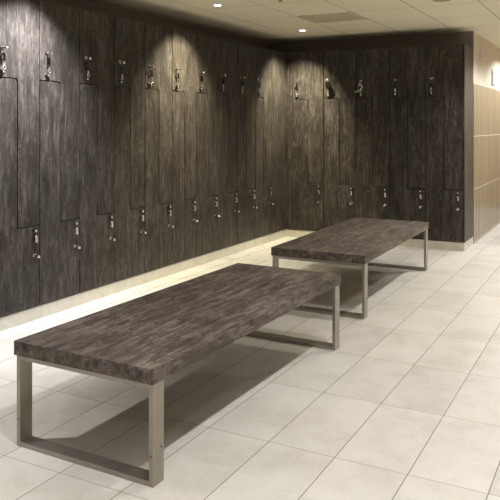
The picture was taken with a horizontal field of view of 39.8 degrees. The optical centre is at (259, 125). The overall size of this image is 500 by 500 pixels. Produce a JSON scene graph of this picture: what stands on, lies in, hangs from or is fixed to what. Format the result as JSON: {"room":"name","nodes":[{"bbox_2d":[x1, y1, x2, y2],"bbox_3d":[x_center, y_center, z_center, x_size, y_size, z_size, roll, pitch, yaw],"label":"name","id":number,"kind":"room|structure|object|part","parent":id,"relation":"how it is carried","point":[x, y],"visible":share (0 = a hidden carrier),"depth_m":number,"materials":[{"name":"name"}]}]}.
{"room":"changing room","nodes":[
{"label":"changing room","id":0,"kind":"room"},
{"bbox_2d":[39,0,267,49],"bbox_3d":[-2.406,0.140,4.353,0.100,2.420,10.682,0,0,28],"label":"wall","id":1,"kind":"structure","parent":0,"point":[78,4],"depth_m":6.81,"materials":[{"name":"paint"}]},
{"bbox_2d":[0,228,286,330],"bbox_3d":[-0.897,1.305,6.589,0.501,0.089,4.519,0,0,28],"label":"baseboard","id":2,"kind":"structure","parent":1,"relation":"attached to","point":[27,315],"depth_m":5.62,"materials":[{"name":"beige tile"}]},
{"bbox_2d":[0,0,40,316],"bbox_3d":[-1.821,0.192,4.751,0.557,2.133,0.400,0,0,28],"label":"locker","id":3,"kind":"object","parent":2,"relation":"on","point":[19,19],"visible":1,"depth_m":4.66,"materials":[{"name":"laminate"}]},
{"bbox_3d":[-1.633,-0.088,4.653,0.019,1.565,0.394,0,0,28],"label":"door","id":4,"kind":"part","parent":3,"relation":"part of","materials":[{"name":"laminate"}]},
{"bbox_2d":[36,1,80,304],"bbox_3d":[-1.635,0.192,5.107,0.557,2.133,0.400,0,0,28],"label":"locker","id":5,"kind":"object","parent":2,"relation":"on","point":[59,247],"visible":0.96,"depth_m":4.99,"materials":[{"name":"laminate"}]},
{"bbox_3d":[-1.447,0.472,5.009,0.019,1.565,0.394,0,0,28],"label":"door","id":6,"kind":"part","parent":5,"relation":"part of","materials":[{"name":"laminate"}]},
{"bbox_3d":[-1.447,-0.088,5.009,0.019,1.565,0.394,0,0,28],"label":"door","id":7,"kind":"part","parent":5,"relation":"part of","materials":[{"name":"laminate"}]},
{"bbox_2d":[76,9,115,292],"bbox_3d":[-1.449,0.192,5.463,0.557,2.133,0.400,0,0,28],"label":"locker","id":8,"kind":"object","parent":2,"relation":"on","point":[96,30],"visible":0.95,"depth_m":5.35,"materials":[{"name":"laminate"}]},
{"bbox_3d":[-1.261,0.472,5.364,0.019,1.565,0.394,0,0,28],"label":"door","id":9,"kind":"part","parent":8,"relation":"part of","materials":[{"name":"laminate"}]},
{"bbox_3d":[-1.261,-0.088,5.364,0.019,1.565,0.394,0,0,28],"label":"door","id":10,"kind":"part","parent":8,"relation":"part of","materials":[{"name":"laminate"}]},
{"bbox_2d":[111,17,146,281],"bbox_3d":[-1.263,0.192,5.818,0.557,2.133,0.400,0,0,28],"label":"locker","id":11,"kind":"object","parent":2,"relation":"on","point":[129,35],"visible":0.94,"depth_m":5.71,"materials":[{"name":"laminate"}]},
{"bbox_3d":[-1.075,0.472,5.720,0.019,1.565,0.394,0,0,28],"label":"door","id":12,"kind":"part","parent":11,"relation":"part of","materials":[{"name":"laminate"}]},
{"bbox_3d":[-1.075,-0.088,5.720,0.019,1.565,0.394,0,0,28],"label":"door","id":13,"kind":"part","parent":11,"relation":"part of","materials":[{"name":"laminate"}]},
{"bbox_2d":[142,23,173,271],"bbox_3d":[-1.077,0.192,6.174,0.557,2.133,0.400,0,0,28],"label":"locker","id":14,"kind":"object","parent":2,"relation":"on","point":[158,40],"visible":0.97,"depth_m":6.07,"materials":[{"name":"laminate"}]},
{"bbox_3d":[-0.889,0.472,6.076,0.019,1.565,0.394,0,0,28],"label":"door","id":15,"kind":"part","parent":14,"relation":"part of","materials":[{"name":"laminate"}]},
{"bbox_3d":[-0.889,-0.088,6.076,0.019,1.565,0.394,0,0,28],"label":"door","id":16,"kind":"part","parent":14,"relation":"part of","materials":[{"name":"laminate"}]},
{"bbox_2d":[170,29,197,263],"bbox_3d":[-0.890,0.192,6.530,0.557,2.133,0.400,0,0,28],"label":"locker","id":17,"kind":"object","parent":2,"relation":"on","point":[184,220],"visible":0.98,"depth_m":6.40,"materials":[{"name":"laminate"}]},
{"bbox_3d":[-0.703,0.472,6.432,0.019,1.565,0.394,0,0,28],"label":"door","id":18,"kind":"part","parent":17,"relation":"part of","materials":[{"name":"laminate"}]},
{"bbox_3d":[-0.703,-0.088,6.432,0.019,1.565,0.394,0,0,28],"label":"door","id":19,"kind":"part","parent":17,"relation":"part of","materials":[{"name":"laminate"}]},
{"bbox_2d":[193,34,219,256],"bbox_3d":[-0.704,0.192,6.886,0.557,2.133,0.400,0,0,28],"label":"locker","id":20,"kind":"object","parent":2,"relation":"on","point":[206,198],"visible":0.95,"depth_m":6.78,"materials":[{"name":"laminate"}]},
{"bbox_3d":[-0.516,0.472,6.787,0.019,1.565,0.394,0,0,28],"label":"door","id":21,"kind":"part","parent":20,"relation":"part of","materials":[{"name":"laminate"}]},
{"bbox_3d":[-0.516,-0.088,6.787,0.019,1.565,0.394,0,0,28],"label":"door","id":22,"kind":"part","parent":20,"relation":"part of","materials":[{"name":"laminate"}]},
{"bbox_2d":[217,39,239,249],"bbox_3d":[-0.518,0.192,7.241,0.557,2.133,0.400,0,0,28],"label":"locker","id":23,"kind":"object","parent":2,"relation":"on","point":[227,50],"visible":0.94,"depth_m":7.13,"materials":[{"name":"laminate"}]},
{"bbox_3d":[-0.330,0.472,7.143,0.019,1.565,0.394,0,0,28],"label":"door","id":24,"kind":"part","parent":23,"relation":"part of","materials":[{"name":"laminate"}]},
{"bbox_3d":[-0.330,-0.088,7.143,0.019,1.565,0.394,0,0,28],"label":"door","id":25,"kind":"part","parent":23,"relation":"part of","materials":[{"name":"laminate"}]},
{"bbox_2d":[235,43,257,243],"bbox_3d":[-0.332,0.192,7.597,0.557,2.133,0.400,0,0,28],"label":"locker","id":26,"kind":"object","parent":2,"relation":"on","point":[245,191],"visible":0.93,"depth_m":7.47,"materials":[{"name":"laminate"}]},
{"bbox_3d":[-0.144,0.472,7.499,0.019,1.565,0.394,0,0,28],"label":"door","id":27,"kind":"part","parent":26,"relation":"part of","materials":[{"name":"laminate"}]},
{"bbox_3d":[-0.144,-0.088,7.499,0.019,1.565,0.394,0,0,28],"label":"door","id":28,"kind":"part","parent":26,"relation":"part of","materials":[{"name":"laminate"}]},
{"bbox_2d":[253,47,273,237],"bbox_3d":[-0.146,0.192,7.953,0.557,2.133,0.400,0,0,28],"label":"locker","id":29,"kind":"object","parent":2,"relation":"on","point":[263,192],"visible":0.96,"depth_m":7.83,"materials":[{"name":"laminate"}]},
{"bbox_3d":[0.042,0.472,7.854,0.019,1.565,0.394,0,0,28],"label":"door","id":30,"kind":"part","parent":29,"relation":"part of","materials":[{"name":"laminate"}]},
{"bbox_3d":[0.042,-0.088,7.854,0.019,1.565,0.394,0,0,28],"label":"door","id":31,"kind":"part","parent":29,"relation":"part of","materials":[{"name":"laminate"}]},
{"bbox_2d":[270,50,285,233],"bbox_3d":[0.229,0.192,8.212,0.019,2.133,0.398,0,0,28],"label":"filler panel","id":32,"kind":"object","parent":2,"relation":"on","point":[278,59],"visible":1,"depth_m":8.19,"materials":[{"name":"laminate"}]},
{"bbox_2d":[0,223,499,499],"bbox_3d":[1.355,1.400,3.884,7.200,0.100,13.540,0,0,28],"label":"floor","id":33,"kind":"structure","parent":0,"point":[406,406],"depth_m":3.36,"materials":[{"name":"tile"}]},
{"bbox_2d":[14,263,340,487],"bbox_3d":[-0.267,1.128,3.557,0.726,0.445,1.872,0,0,28],"label":"bench","id":34,"kind":"object","parent":33,"relation":"on","point":[143,341],"visible":1,"depth_m":3.02,"materials":[{"name":"laminate"}]},
{"bbox_3d":[-0.693,1.158,2.773,0.714,0.385,0.068,0,0,28],"label":"leg frame","id":35,"kind":"part","parent":34,"relation":"part of","materials":[{"name":"metal"}]},
{"bbox_3d":[0.158,1.158,4.341,0.714,0.385,0.068,0,0,28],"label":"leg frame","id":36,"kind":"part","parent":34,"relation":"part of","materials":[{"name":"metal"}]},
{"bbox_2d":[271,217,428,318],"bbox_3d":[0.837,1.128,5.798,0.726,0.445,1.872,0,0,27],"label":"bench","id":37,"kind":"object","parent":33,"relation":"on","point":[355,241],"visible":0.88,"depth_m":5.30,"materials":[{"name":"laminate"}]},
{"bbox_3d":[0.431,1.158,5.004,0.714,0.385,0.068,0,0,27],"label":"leg frame","id":38,"kind":"part","parent":37,"relation":"part of","materials":[{"name":"metal"}]},
{"bbox_3d":[1.242,1.158,6.592,0.714,0.385,0.068,0,0,27],"label":"leg frame","id":39,"kind":"part","parent":37,"relation":"part of","materials":[{"name":"metal"}]},
{"bbox_2d":[81,0,499,47],"bbox_3d":[1.355,-1.120,3.884,7.200,0.100,13.540,0,0,28],"label":"ceiling","id":40,"kind":"structure","parent":0,"point":[265,21],"depth_m":6.80,"materials":[{"name":"paint"}]},
{"bbox_2d":[298,12,366,22],"bbox_3d":[0.730,-1.066,6.852,0.550,0.008,0.480,0,0,28],"label":"ceiling vent","id":41,"kind":"object","parent":40,"relation":"in","point":[343,16],"visible":1,"depth_m":6.82,"materials":[{"name":"metal"}]},
{"bbox_2d":[431,0,450,1],"bbox_3d":[1.553,-1.065,5.880,0.184,0.010,0.184,0,0,28],"label":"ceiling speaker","id":42,"kind":"object","parent":40,"relation":"attached to","point":[431,0],"visible":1,"depth_m":5.89,"materials":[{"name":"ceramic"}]},
{"bbox_2d":[268,32,455,227],"bbox_3d":[1.209,0.140,8.547,2.416,2.420,0.097,0,0,28],"label":"wall","id":43,"kind":"structure","parent":0,"point":[436,39],"depth_m":8.48,"materials":[{"name":"paint"}]},
{"bbox_2d":[286,229,472,250],"bbox_3d":[1.379,1.305,8.120,2.112,0.089,0.496,0,0,28],"label":"baseboard","id":44,"kind":"structure","parent":43,"relation":"attached to","point":[433,244],"depth_m":7.62,"materials":[{"name":"beige tile"}]},
{"bbox_2d":[287,53,292,229],"bbox_3d":[0.372,0.192,8.379,0.079,2.133,0.030,0,0,28],"label":"filler panel","id":45,"kind":"object","parent":44,"relation":"on","point":[289,55],"visible":1,"depth_m":8.36,"materials":[{"name":"laminate"}]},
{"bbox_2d":[293,52,324,230],"bbox_3d":[0.682,0.192,8.450,0.402,2.133,0.557,0,0,28],"label":"locker","id":46,"kind":"object","parent":44,"relation":"on","point":[308,68],"visible":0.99,"depth_m":8.24,"materials":[{"name":"laminate"}]},
{"bbox_2d":[324,50,355,227],"bbox_3d":[1.039,0.192,8.263,0.402,2.133,0.557,0,0,28],"label":"locker","id":47,"kind":"object","parent":44,"relation":"on","point":[339,66],"visible":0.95,"depth_m":8.07,"materials":[{"name":"laminate"}]},
{"bbox_2d":[325,79,330,88],"bbox_3d":[0.802,-0.482,8.068,0.070,0.127,0.024,0,0,28],"label":"padlock","id":48,"kind":"object","parent":47,"relation":"hanging from","point":[327,84],"visible":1,"depth_m":8.06,"materials":[{"name":"black metal"}]},
{"bbox_2d":[356,48,390,219],"bbox_3d":[1.397,0.192,8.076,0.402,2.133,0.557,0,0,28],"label":"locker","id":49,"kind":"object","parent":44,"relation":"on","point":[372,65],"visible":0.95,"depth_m":7.88,"materials":[{"name":"laminate"}]},
{"bbox_2d":[355,83,362,92],"bbox_3d":[1.135,-0.430,7.892,0.096,0.112,0.024,0,0,28],"label":"padlock","id":50,"kind":"object","parent":49,"relation":"hanging from","point":[360,87],"visible":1,"depth_m":7.88,"materials":[{"name":"silver metal"}]},
{"bbox_3d":[1.298,0.472,7.889,0.396,1.565,0.019,0,0,28],"label":"door","id":51,"kind":"part","parent":49,"relation":"part of","materials":[{"name":"laminate"}]},
{"bbox_2d":[390,46,425,238],"bbox_3d":[1.754,0.192,7.890,0.402,2.133,0.557,0,0,28],"label":"locker","id":52,"kind":"object","parent":44,"relation":"on","point":[407,64],"visible":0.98,"depth_m":7.69,"materials":[{"name":"laminate"}]},
{"bbox_2d":[426,44,462,241],"bbox_3d":[2.111,0.192,7.703,0.402,2.133,0.557,0,0,28],"label":"locker","id":53,"kind":"object","parent":44,"relation":"on","point":[444,63],"visible":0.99,"depth_m":7.50,"materials":[{"name":"laminate"}]},
{"bbox_2d":[463,44,472,242],"bbox_3d":[2.309,0.192,7.630,0.015,2.133,0.498,0,0,28],"label":"end panel","id":54,"kind":"object","parent":44,"relation":"on","point":[467,50],"visible":1,"depth_m":7.54,"materials":[{"name":"laminate"}]},
{"bbox_2d":[456,31,473,65],"bbox_3d":[2.347,-0.872,7.902,0.200,0.396,0.009,0,0,28],"label":"trim","id":55,"kind":"structure","parent":43,"relation":"attached to","point":[467,38],"depth_m":7.89,"materials":[{"name":"paint"}]},
{"bbox_2d":[473,32,499,90],"bbox_3d":[2.811,0.140,8.791,0.196,2.420,1.996,0,0,28],"label":"wall partition","id":56,"kind":"structure","parent":0,"point":[490,60],"depth_m":8.57,"materials":[{"name":"beige paint"}]},
{"bbox_2d":[473,83,499,243],"bbox_3d":[2.899,0.435,8.742,0.006,1.829,1.991,0,0,28],"label":"wall paneling","id":57,"kind":"structure","parent":56,"relation":"attached to","point":[486,100],"depth_m":8.53,"materials":[{"name":"wood"}]},
{"bbox_2d":[491,70,494,85],"bbox_3d":[3.066,-0.618,9.050,0.015,0.196,0.210,0,0,28],"label":"wall lamp","id":58,"kind":"object","parent":56,"relation":"attached to","point":[492,71],"visible":1,"depth_m":8.99,"materials":[{"name":"white plastic"}]}
]}

